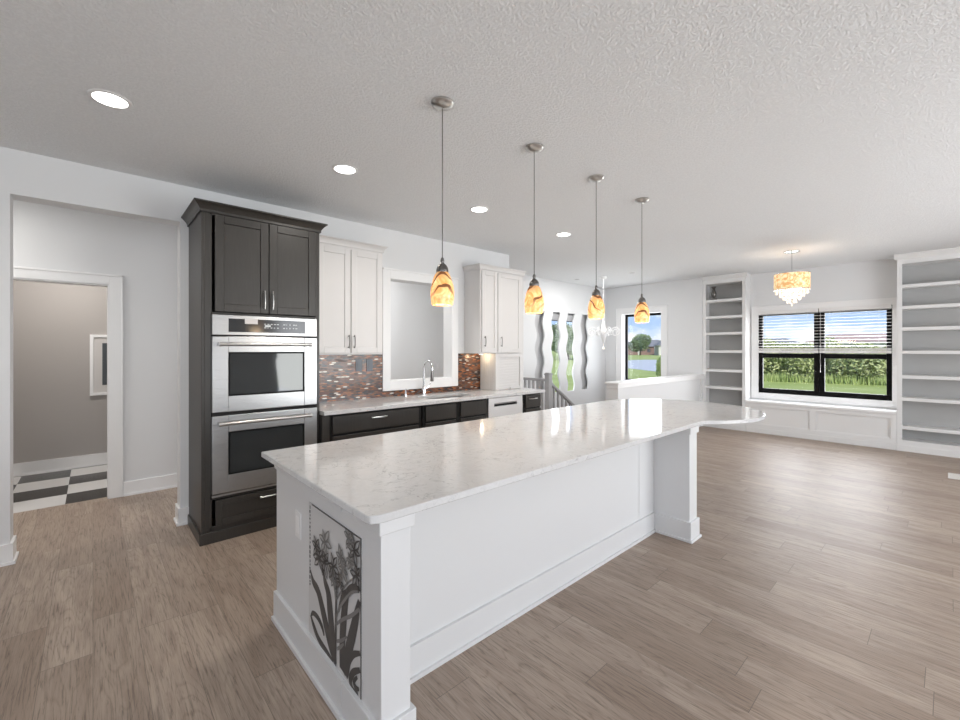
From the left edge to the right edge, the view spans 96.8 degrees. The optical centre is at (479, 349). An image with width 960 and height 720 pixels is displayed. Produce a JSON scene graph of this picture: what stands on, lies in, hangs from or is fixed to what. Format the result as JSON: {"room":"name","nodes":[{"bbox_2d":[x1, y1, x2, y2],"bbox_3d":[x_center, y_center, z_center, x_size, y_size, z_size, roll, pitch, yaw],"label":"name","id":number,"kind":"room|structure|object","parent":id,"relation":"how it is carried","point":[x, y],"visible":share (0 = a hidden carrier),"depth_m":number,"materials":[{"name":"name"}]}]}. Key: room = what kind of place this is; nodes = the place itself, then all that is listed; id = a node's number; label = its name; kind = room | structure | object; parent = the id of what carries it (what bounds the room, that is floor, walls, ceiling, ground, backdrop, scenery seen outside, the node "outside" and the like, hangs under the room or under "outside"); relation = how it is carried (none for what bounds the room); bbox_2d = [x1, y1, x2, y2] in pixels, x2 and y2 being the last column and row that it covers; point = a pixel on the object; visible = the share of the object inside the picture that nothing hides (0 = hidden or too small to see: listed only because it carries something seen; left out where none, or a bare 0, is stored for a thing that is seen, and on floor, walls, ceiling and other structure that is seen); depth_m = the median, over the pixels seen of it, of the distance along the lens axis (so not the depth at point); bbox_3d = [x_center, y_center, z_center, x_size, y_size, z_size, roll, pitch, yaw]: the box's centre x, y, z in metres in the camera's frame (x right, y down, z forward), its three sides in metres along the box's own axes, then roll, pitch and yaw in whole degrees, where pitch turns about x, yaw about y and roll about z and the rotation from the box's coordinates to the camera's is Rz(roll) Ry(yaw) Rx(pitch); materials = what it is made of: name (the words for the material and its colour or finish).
{"room":"open-plan kitchen","nodes":[
{"label":"open-plan kitchen","id":0,"kind":"room"},
{"bbox_2d":[13,280,106,463],"bbox_3d":[-4.560,0.048,4.876,3.240,2.905,1.750,0,0,-42],"label":"wall","id":1,"kind":"structure","parent":0,"point":[55,414],"depth_m":5.26,"materials":[{"name":"grey paint"}]},
{"bbox_2d":[13,452,106,476],"bbox_3d":[-5.051,1.425,5.417,3.000,0.150,0.028,0,0,-42],"label":"baseboard","id":2,"kind":"structure","parent":1,"relation":"attached to","point":[51,465],"depth_m":5.27,"materials":[{"name":"white paint"}]},
{"bbox_2d":[90,334,106,395],"bbox_3d":[-4.765,0.203,5.675,0.630,0.785,0.030,0,0,-42],"label":"picture frame","id":3,"kind":"object","parent":1,"relation":"attached to","point":[98,343],"visible":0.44,"depth_m":5.52,"materials":[{"name":"white paint"}]},
{"bbox_2d":[102,343,106,384],"bbox_3d":[-4.764,0.193,5.674,0.390,0.545,0.003,0,0,-42],"label":"photo","id":4,"kind":"object","parent":3,"relation":"attached to","point":[104,345],"depth_m":5.56,"materials":[{"name":"grey"}]},
{"bbox_2d":[13,200,442,481],"bbox_3d":[-3.117,0.048,4.923,8.400,2.905,0.120,0,0,-42],"label":"wall","id":5,"kind":"structure","parent":0,"point":[144,253],"depth_m":4.48,"materials":[{"name":"white paint"}]},
{"bbox_2d":[13,266,122,498],"bbox_3d":[-4.101,0.375,4.012,1.135,2.250,0.146,0,0,-42],"label":"door frame","id":6,"kind":"structure","parent":5,"relation":"in","point":[114,283],"depth_m":4.29,"materials":[{"name":"white paint"}]},
{"bbox_2d":[123,474,176,496],"bbox_3d":[-3.111,1.429,4.828,8.280,0.142,0.028,0,0,-42],"label":"baseboard","id":7,"kind":"structure","parent":5,"relation":"attached to","point":[134,487],"depth_m":4.49,"materials":[{"name":"white paint"}]},
{"bbox_2d":[0,146,508,544],"bbox_3d":[-2.506,0.048,3.803,7.800,2.905,0.180,0,0,-42],"label":"wall","id":8,"kind":"structure","parent":0,"point":[24,176],"depth_m":3.66,"materials":[{"name":"white paint"}]},
{"bbox_2d":[0,503,188,566],"bbox_3d":[-2.499,1.429,3.816,7.828,0.142,0.226,0,0,-42],"label":"baseboard","id":9,"kind":"structure","parent":8,"relation":"attached to","point":[9,554],"depth_m":3.04,"materials":[{"name":"white paint"}]},
{"bbox_2d":[319,234,387,354],"bbox_3d":[-1.413,-0.523,4.432,0.835,1.157,0.373,0,0,-42],"label":"upper cabinet","id":10,"kind":"object","parent":8,"relation":"attached to","point":[350,271],"visible":0.85,"depth_m":4.31,"materials":[{"name":"white paint"}]},
{"bbox_2d":[356,359,361,370],"bbox_3d":[-1.342,0.177,4.731,0.076,0.135,0.009,0,0,-42],"label":"outlet plate","id":11,"kind":"object","parent":8,"relation":"attached to","point":[358,361],"visible":1,"depth_m":4.73,"materials":[{"name":"grey plastic"}]},
{"bbox_2d":[366,359,372,370],"bbox_3d":[-1.246,0.177,4.818,0.076,0.135,0.009,0,0,-42],"label":"outlet plate","id":12,"kind":"object","parent":8,"relation":"attached to","point":[369,362],"visible":1,"depth_m":4.81,"materials":[{"name":"grey plastic"}]},
{"bbox_2d":[382,267,458,390],"bbox_3d":[-0.708,-0.232,5.304,1.120,1.433,0.032,0,0,-42],"label":"trim","id":13,"kind":"structure","parent":8,"relation":"attached to","point":[388,274],"depth_m":5.11,"materials":[{"name":"white paint"}]},
{"bbox_2d":[463,263,525,353],"bbox_3d":[0.222,-0.528,5.916,0.900,1.167,0.373,0,0,-42],"label":"upper cabinet","id":14,"kind":"object","parent":8,"relation":"attached to","point":[493,295],"visible":1,"depth_m":5.72,"materials":[{"name":"white paint"}]},
{"bbox_2d":[0,0,959,288],"bbox_3d":[0.792,-1.530,3.554,12.750,0.250,11.400,0,0,-42],"label":"ceiling","id":15,"kind":"structure","parent":0,"point":[752,132],"depth_m":2.53,"materials":[{"name":"white paint"}]},
{"bbox_2d":[87,89,132,108],"bbox_3d":[-2.077,-1.402,2.396,0.196,0.006,0.196,0,0,-42],"label":"recessed light","id":16,"kind":"object","parent":15,"relation":"in","point":[105,97],"visible":1,"depth_m":2.39,"materials":[{"name":"white plastic"}]},
{"bbox_2d":[92,92,127,107],"bbox_3d":[-2.077,-1.402,2.396,0.156,0.004,0.156,0,0,-42],"label":"diffuser","id":17,"kind":"object","parent":16,"relation":"attached to","point":[110,99],"depth_m":2.39,"materials":[{"name":"white plastic"}]},
{"bbox_2d":[332,164,357,174],"bbox_3d":[-1.053,-1.402,3.325,0.196,0.006,0.196,0,0,-42],"label":"recessed light","id":18,"kind":"object","parent":15,"relation":"in","point":[347,169],"visible":1,"depth_m":3.32,"materials":[{"name":"white plastic"}]},
{"bbox_2d":[334,166,354,173],"bbox_3d":[-1.053,-1.402,3.325,0.156,0.004,0.156,0,0,-42],"label":"diffuser","id":19,"kind":"object","parent":18,"relation":"attached to","point":[339,169],"depth_m":3.32,"materials":[{"name":"white plastic"}]},
{"bbox_2d":[430,96,453,305],"bbox_3d":[-0.214,-0.829,2.428,0.136,1.153,0.136,0,0,2],"label":"pendant light","id":20,"kind":"object","parent":15,"relation":"hanging from","point":[442,288],"visible":1,"depth_m":2.39,"materials":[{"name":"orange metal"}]},
{"bbox_2d":[470,206,488,212],"bbox_3d":[-0.007,-1.402,4.274,0.196,0.006,0.196,0,0,-42],"label":"recessed light","id":21,"kind":"object","parent":15,"relation":"in","point":[479,209],"visible":1,"depth_m":4.27,"materials":[{"name":"white plastic"}]},
{"bbox_2d":[472,207,486,211],"bbox_3d":[-0.007,-1.402,4.274,0.156,0.004,0.156,0,0,-42],"label":"diffuser","id":22,"kind":"object","parent":21,"relation":"attached to","point":[474,209],"depth_m":4.27,"materials":[{"name":"white plastic"}]},
{"bbox_2d":[524,143,543,313],"bbox_3d":[0.377,-0.829,2.964,0.136,1.153,0.136,0,0,-17],"label":"pendant light","id":23,"kind":"object","parent":15,"relation":"hanging from","point":[534,300],"visible":1,"depth_m":2.93,"materials":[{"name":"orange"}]},
{"bbox_2d":[555,232,571,236],"bbox_3d":[1.019,-1.402,5.206,0.196,0.006,0.196,0,0,-42],"label":"recessed light","id":24,"kind":"object","parent":15,"relation":"in","point":[561,234],"visible":1,"depth_m":5.20,"materials":[{"name":"white plastic"}]},
{"bbox_2d":[557,233,569,235],"bbox_3d":[1.019,-1.402,5.206,0.156,0.004,0.156,0,0,-42],"label":"diffuser","id":25,"kind":"object","parent":24,"relation":"attached to","point":[558,234],"depth_m":5.20,"materials":[{"name":"white plastic"}]},
{"bbox_2d":[588,174,604,318],"bbox_3d":[0.949,-0.829,3.484,0.136,1.153,0.136,0,0,-36],"label":"pendant light","id":26,"kind":"object","parent":15,"relation":"hanging from","point":[596,309],"visible":1,"depth_m":3.45,"materials":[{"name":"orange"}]},
{"bbox_2d":[600,276,606,301],"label":"chandelier","id":27,"kind":"object","parent":15,"relation":"hanging from","point":[602,277],"depth_m":8.25,"materials":[{"name":"white metal"}]},
{"bbox_2d":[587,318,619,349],"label":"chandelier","id":28,"kind":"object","parent":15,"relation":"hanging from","point":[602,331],"depth_m":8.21,"materials":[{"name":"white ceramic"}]},
{"bbox_2d":[634,197,649,322],"bbox_3d":[1.519,-0.829,4.000,0.136,1.153,0.136,0,0,35],"label":"pendant light","id":29,"kind":"object","parent":15,"relation":"hanging from","point":[641,315],"visible":1,"depth_m":3.96,"materials":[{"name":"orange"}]},
{"bbox_2d":[774,250,810,306],"bbox_3d":[4.470,-1.008,6.116,0.432,0.795,0.432,0,0,-42],"label":"drum chandelier","id":30,"kind":"object","parent":15,"relation":"hanging from","point":[791,281],"visible":1,"depth_m":6.01,"materials":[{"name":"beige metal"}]},
{"bbox_2d":[0,426,959,719],"bbox_3d":[0.841,1.600,3.464,12.700,0.200,11.200,0,0,-42],"label":"floor","id":31,"kind":"structure","parent":0,"point":[821,580],"depth_m":2.40,"materials":[{"name":"wood"}]},
{"bbox_2d":[181,198,327,546],"bbox_3d":[-1.966,0.184,3.753,1.018,2.632,0.634,0,0,-42],"label":"tall cabinet","id":32,"kind":"object","parent":31,"relation":"on","point":[243,261],"visible":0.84,"depth_m":3.46,"materials":[{"name":"brown wood"}]},
{"bbox_2d":[211,314,316,497],"bbox_3d":[-1.921,0.438,3.731,0.811,1.420,0.612,0,0,-42],"label":"double wall oven","id":33,"kind":"object","parent":32,"relation":"in","point":[264,369],"visible":0.95,"depth_m":3.50,"materials":[{"name":"silver metal"}]},
{"bbox_2d":[319,406,420,442],"bbox_3d":[-1.211,1.048,4.403,1.076,0.905,0.662,0,0,-42],"label":"base cabinet","id":34,"kind":"object","parent":31,"relation":"on","point":[337,427],"visible":0.36,"depth_m":4.13,"materials":[{"name":"black wood"}]},
{"bbox_2d":[319,388,544,415],"bbox_3d":[-0.468,0.574,5.080,3.086,0.038,0.663,0,0,-42],"label":"countertop","id":35,"kind":"structure","parent":34,"relation":"on","point":[371,404],"depth_m":4.66,"materials":[{"name":"white stone"}]},
{"bbox_2d":[421,360,433,394],"bbox_3d":[-0.607,0.339,5.148,0.120,0.433,0.221,0,0,-42],"label":"faucet","id":36,"kind":"object","parent":35,"relation":"on","point":[424,387],"visible":0.99,"depth_m":5.17,"materials":[{"name":"silver metal"}]},
{"bbox_2d":[480,353,522,390],"bbox_3d":[0.317,0.305,6.019,0.560,0.497,0.327,0,0,-42],"label":"appliance garage","id":37,"kind":"object","parent":35,"relation":"on","point":[500,371],"visible":0.94,"depth_m":5.88,"materials":[{"name":"white paint"}]},
{"bbox_2d":[421,396,486,427],"bbox_3d":[-0.457,1.048,5.089,0.961,0.905,0.661,0,0,-42],"label":"base cabinet","id":38,"kind":"object","parent":31,"relation":"on","point":[461,411],"visible":0.28,"depth_m":4.84,"materials":[{"name":"black wood"}]},
{"bbox_2d":[271,426,701,719],"bbox_3d":[0.309,1.056,2.889,2.876,0.888,1.196,0,0,-42],"label":"kitchen island","id":39,"kind":"object","parent":31,"relation":"on","point":[438,581],"visible":0.75,"depth_m":2.23,"materials":[{"name":"white paint"}]},
{"bbox_2d":[295,510,300,539],"bbox_3d":[-0.907,0.874,2.126,0.006,0.128,0.077,0,0,-42],"label":"power outlet","id":40,"kind":"object","parent":39,"relation":"attached to","point":[297,514],"visible":1,"depth_m":2.12,"materials":[{"name":"white plastic"}]},
{"bbox_2d":[296,516,298,533],"bbox_3d":[-0.909,0.874,2.124,0.002,0.082,0.037,0,0,-42],"label":"socket","id":41,"kind":"object","parent":40,"relation":"attached to","point":[297,517],"depth_m":2.12,"materials":[{"name":"white paint"}]},
{"bbox_2d":[309,502,361,698],"bbox_3d":[-0.632,1.028,1.822,0.008,0.613,0.532,0,0,-42],"label":"print","id":42,"kind":"object","parent":39,"relation":"on","point":[335,552],"visible":1,"depth_m":1.78,"materials":[{"name":"grey paper"}]},
{"bbox_2d":[261,399,764,524],"bbox_3d":[0.876,0.595,3.296,4.318,0.030,1.536,0,0,-42],"label":"island countertop","id":43,"kind":"structure","parent":39,"relation":"on","point":[380,478],"depth_m":2.44,"materials":[{"name":"white stone"}]},
{"bbox_2d":[487,395,522,417],"bbox_3d":[0.130,1.051,5.638,0.620,0.898,0.605,0,0,-42],"label":"dishwasher","id":44,"kind":"object","parent":31,"relation":"on","point":[508,405],"visible":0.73,"depth_m":5.39,"materials":[{"name":"white"}]},
{"bbox_2d":[522,393,540,412],"bbox_3d":[0.512,1.048,5.968,0.370,0.905,0.662,0,0,-42],"label":"base cabinet","id":45,"kind":"object","parent":31,"relation":"on","point":[531,402],"visible":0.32,"depth_m":5.73,"materials":[{"name":"black wood"}]},
{"bbox_2d":[702,272,750,430],"bbox_3d":[4.717,0.048,8.156,0.348,2.904,0.770,0,0,-42],"label":"bookcase","id":46,"kind":"object","parent":31,"relation":"on","point":[726,319],"visible":0.81,"depth_m":8.22,"materials":[{"name":"white paint"}]},
{"bbox_2d":[710,287,716,299],"bbox_3d":[4.551,-1.085,8.303,0.130,0.259,0.130,0,0,-42],"label":"ornament","id":47,"kind":"object","parent":46,"relation":"on","point":[713,294],"visible":0.94,"depth_m":8.28,"materials":[{"name":"silver metal"}]},
{"bbox_2d":[745,399,896,449],"bbox_3d":[5.633,1.214,7.168,0.320,0.572,1.981,0,0,-42],"label":"window bench","id":48,"kind":"object","parent":31,"relation":"on","point":[860,426],"visible":0.83,"depth_m":6.94,"materials":[{"name":"white paint"}]},
{"bbox_2d":[894,247,959,457],"bbox_3d":[7.005,0.048,5.634,0.348,2.904,2.190,0,0,-42],"label":"bookcase","id":49,"kind":"object","parent":31,"relation":"on","point":[928,282],"visible":1,"depth_m":6.24,"materials":[{"name":"white paint"}]},
{"bbox_2d":[948,473,959,479],"bbox_3d":[5.601,1.497,5.026,0.310,0.006,0.116,0,0,-42],"label":"floor vent","id":50,"kind":"object","parent":31,"relation":"in","point":[950,475],"visible":1,"depth_m":5.02,"materials":[{"name":"white metal"}]},
{"bbox_2d":[535,312,586,393],"bbox_3d":[1.479,1.448,8.823,3.650,5.705,0.080,0,0,-42],"label":"wall","id":51,"kind":"structure","parent":0,"point":[538,318],"depth_m":8.57,"materials":[{"name":"grey paint"}]},
{"bbox_2d":[523,275,604,409],"bbox_3d":[1.563,1.448,8.731,3.650,5.705,0.030,0,0,-42],"label":"wall","id":52,"kind":"structure","parent":0,"point":[564,298],"depth_m":8.91,"materials":[{"name":"white paint"}]},
{"bbox_2d":[551,314,558,320],"bbox_3d":[1.578,-0.655,8.812,0.420,0.140,0.050,0,0,-42],"label":"blind cassette","id":53,"kind":"object","parent":52,"relation":"attached to","point":[555,316],"visible":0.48,"depth_m":8.75,"materials":[{"name":"grey paint"}]},
{"bbox_2d":[566,315,572,321],"bbox_3d":[1.948,-0.655,9.148,0.420,0.140,0.050,0,0,-42],"label":"blind cassette","id":54,"kind":"object","parent":52,"relation":"attached to","point":[570,317],"visible":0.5,"depth_m":9.07,"materials":[{"name":"grey paint"}]},
{"bbox_2d":[605,278,702,400],"bbox_3d":[3.523,1.448,9.436,0.200,5.705,2.720,0,0,-42],"label":"wall","id":55,"kind":"structure","parent":0,"point":[683,298],"depth_m":8.78,"materials":[{"name":"white paint"}]},
{"bbox_2d":[616,305,667,380],"bbox_3d":[3.499,-0.035,9.293,0.028,1.771,1.172,0,0,-42],"label":"trim","id":56,"kind":"structure","parent":55,"relation":"attached to","point":[663,309],"depth_m":9.04,"materials":[{"name":"white paint"}]},
{"bbox_2d":[625,313,660,379],"bbox_3d":[3.637,-0.033,9.418,0.045,1.505,0.900,0,0,-42],"label":"window","id":57,"kind":"structure","parent":55,"relation":"in","point":[651,314],"depth_m":9.71,"materials":[{"name":"black metal"}]},
{"bbox_2d":[608,379,702,426],"bbox_3d":[3.133,1.008,7.340,3.195,0.985,0.170,0,0,-42],"label":"wall","id":58,"kind":"structure","parent":0,"point":[692,390],"depth_m":7.27,"materials":[{"name":"white paint"}]},
{"bbox_2d":[605,374,704,388],"bbox_3d":[3.120,0.527,7.328,3.230,0.085,0.230,0,0,-42],"label":"trim","id":59,"kind":"structure","parent":58,"relation":"attached to","point":[675,378],"depth_m":6.91,"materials":[{"name":"white paint"}]},
{"bbox_2d":[751,258,896,409],"bbox_3d":[6.879,0.048,6.147,0.150,2.905,6.660,0,0,-42],"label":"wall","id":60,"kind":"structure","parent":0,"point":[876,279],"depth_m":7.06,"materials":[{"name":"white paint"}]},
{"bbox_2d":[751,297,896,407],"bbox_3d":[5.761,0.052,7.247,0.028,1.696,2.002,0,0,-42],"label":"trim","id":61,"kind":"structure","parent":60,"relation":"attached to","point":[754,310],"depth_m":7.19,"materials":[{"name":"white paint"}]},
{"bbox_2d":[759,308,891,400],"bbox_3d":[5.800,0.055,7.282,0.073,1.490,1.790,0,0,-42],"label":"window","id":62,"kind":"structure","parent":60,"relation":"in","point":[819,377],"depth_m":7.24,"materials":[{"name":"black"}]},
{"bbox_2d":[758,308,818,352],"bbox_3d":[5.449,-0.319,7.570,0.051,0.763,0.882,0,0,-42],"label":"window blind","id":63,"kind":"object","parent":62,"relation":"attached to","point":[815,310],"visible":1,"depth_m":7.56,"materials":[{"name":"white plastic"}]},
{"bbox_2d":[819,304,891,371],"bbox_3d":[6.047,-0.155,6.904,0.060,1.090,0.886,0,0,-42],"label":"window blind","id":64,"kind":"object","parent":62,"relation":"attached to","point":[881,306],"visible":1,"depth_m":6.90,"materials":[{"name":"white plastic"}]},
{"bbox_3d":[2.031,2.990,8.528,2.970,2.620,0.900,0,0,-42],"label":"stair steps","id":65,"kind":"structure","parent":0,"visible":0},
{"bbox_2d":[523,373,574,409],"bbox_3d":[1.576,1.577,8.118,1.955,2.365,0.895,0,0,-42],"label":"stair railing","id":66,"kind":"object","parent":65,"relation":"on","point":[549,385],"visible":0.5,"depth_m":7.30,"materials":[{"name":"grey paint"}]},
{"label":"outside","id":67,"kind":"structure","parent":0,"visible":0},
{"bbox_2d":[551,350,886,394],"bbox_3d":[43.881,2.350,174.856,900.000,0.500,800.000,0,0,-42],"label":"lawn","id":68,"kind":"structure","parent":67,"point":[632,373],"depth_m":25.45,"materials":[{"name":"green plant"}]},
{"bbox_2d":[551,323,571,351],"bbox_3d":[20.126,-2.220,103.309,8.184,8.658,8.766,0,0,4],"label":"tree","id":69,"kind":"object","parent":68,"relation":"on","point":[554,327],"visible":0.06,"depth_m":100.83,"materials":[{"name":"green plant"}]},
{"bbox_2d":[551,325,573,359],"bbox_3d":[17.473,-1.434,84.556,6.696,7.083,7.172,0,0,-27],"label":"tree","id":70,"kind":"object","parent":68,"relation":"on","point":[569,329],"visible":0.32,"depth_m":83.72,"materials":[{"name":"green plant"}]},
{"bbox_2d":[628,334,651,354],"bbox_3d":[56.207,-1.827,150.551,7.969,7.870,7.440,0,0,-42],"label":"tree","id":71,"kind":"object","parent":68,"relation":"on","point":[640,342],"visible":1,"depth_m":149.39,"materials":[{"name":"green plant"}]},
{"bbox_2d":[628,360,656,371],"bbox_3d":[25.953,2.090,60.685,45.274,0.020,27.577,0,0,-42],"label":"pond","id":72,"kind":"structure","parent":68,"relation":"on","point":[649,365],"depth_m":58.36,"materials":[{"name":"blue liquid"}]},
{"bbox_2d":[628,340,658,354],"bbox_3d":[63.918,-0.750,164.680,17.000,5.700,11.000,0,0,31],"label":"house","id":73,"kind":"structure","parent":68,"relation":"on","point":[650,351],"depth_m":160.39,"materials":[{"name":"brown brick"}]},
{"bbox_2d":[653,341,660,354],"bbox_3d":[66.730,-1.100,149.677,10.000,6.400,10.000,0,0,13],"label":"house","id":74,"kind":"structure","parent":68,"relation":"on","point":[657,347],"depth_m":148.62,"materials":[{"name":"grey"}]},
{"bbox_2d":[655,355,660,376],"bbox_3d":[11.994,1.165,28.138,0.810,1.935,1.160,0,0,16],"label":"bush","id":75,"kind":"object","parent":68,"relation":"on","point":[658,364],"visible":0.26,"depth_m":28.04,"materials":[{"name":"green plant"}]},
{"bbox_2d":[764,338,798,375],"bbox_3d":[20.630,0.599,30.593,3.899,3.072,3.733,0,0,-26],"label":"shrub","id":76,"kind":"object","parent":68,"relation":"on","point":[766,369],"visible":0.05,"depth_m":30.23,"materials":[{"name":"green plant"}]},
{"bbox_2d":[764,338,798,347],"bbox_3d":[64.797,-0.150,95.259,13.000,4.500,10.000,0,0,42],"label":"house","id":77,"kind":"structure","parent":68,"relation":"on","point":[774,338],"depth_m":92.20,"materials":[{"name":"grey"}]},
{"bbox_2d":[764,345,829,380],"bbox_3d":[20.760,0.902,28.525,3.065,2.399,4.495,0,0,-32],"label":"shrub","id":78,"kind":"object","parent":68,"relation":"on","point":[792,366],"visible":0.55,"depth_m":27.79,"materials":[{"name":"green plant"}]},
{"bbox_2d":[764,370,886,385],"bbox_3d":[22.039,1.725,25.971,15.471,0.750,1.012,0,0,33],"label":"grass","id":79,"kind":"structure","parent":68,"relation":"on","point":[844,380],"depth_m":26.11,"materials":[{"name":"green plant"}]},
{"bbox_2d":[793,336,860,379],"bbox_3d":[22.856,0.622,28.390,3.899,3.025,3.733,0,0,24],"label":"shrub","id":80,"kind":"object","parent":68,"relation":"on","point":[837,344],"visible":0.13,"depth_m":27.51,"materials":[{"name":"green plant"}]},
{"bbox_2d":[804,334,886,347],"bbox_3d":[69.625,-0.350,78.035,16.000,4.900,10.000,0,0,42],"label":"house","id":81,"kind":"structure","parent":68,"relation":"on","point":[883,337],"depth_m":75.93,"materials":[{"name":"grey"}]},
{"bbox_2d":[826,343,886,379],"bbox_3d":[23.676,0.813,26.757,4.495,2.576,3.065,0,0,-43],"label":"shrub","id":82,"kind":"object","parent":68,"relation":"on","point":[871,367],"visible":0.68,"depth_m":25.68,"materials":[{"name":"green plant"}]},
{"bbox_2d":[878,345,886,378],"bbox_3d":[26.128,0.704,26.297,3.733,2.856,3.899,0,0,-38],"label":"shrub","id":83,"kind":"object","parent":68,"relation":"on","point":[885,345],"visible":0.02,"depth_m":26.95,"materials":[{"name":"green plant"}]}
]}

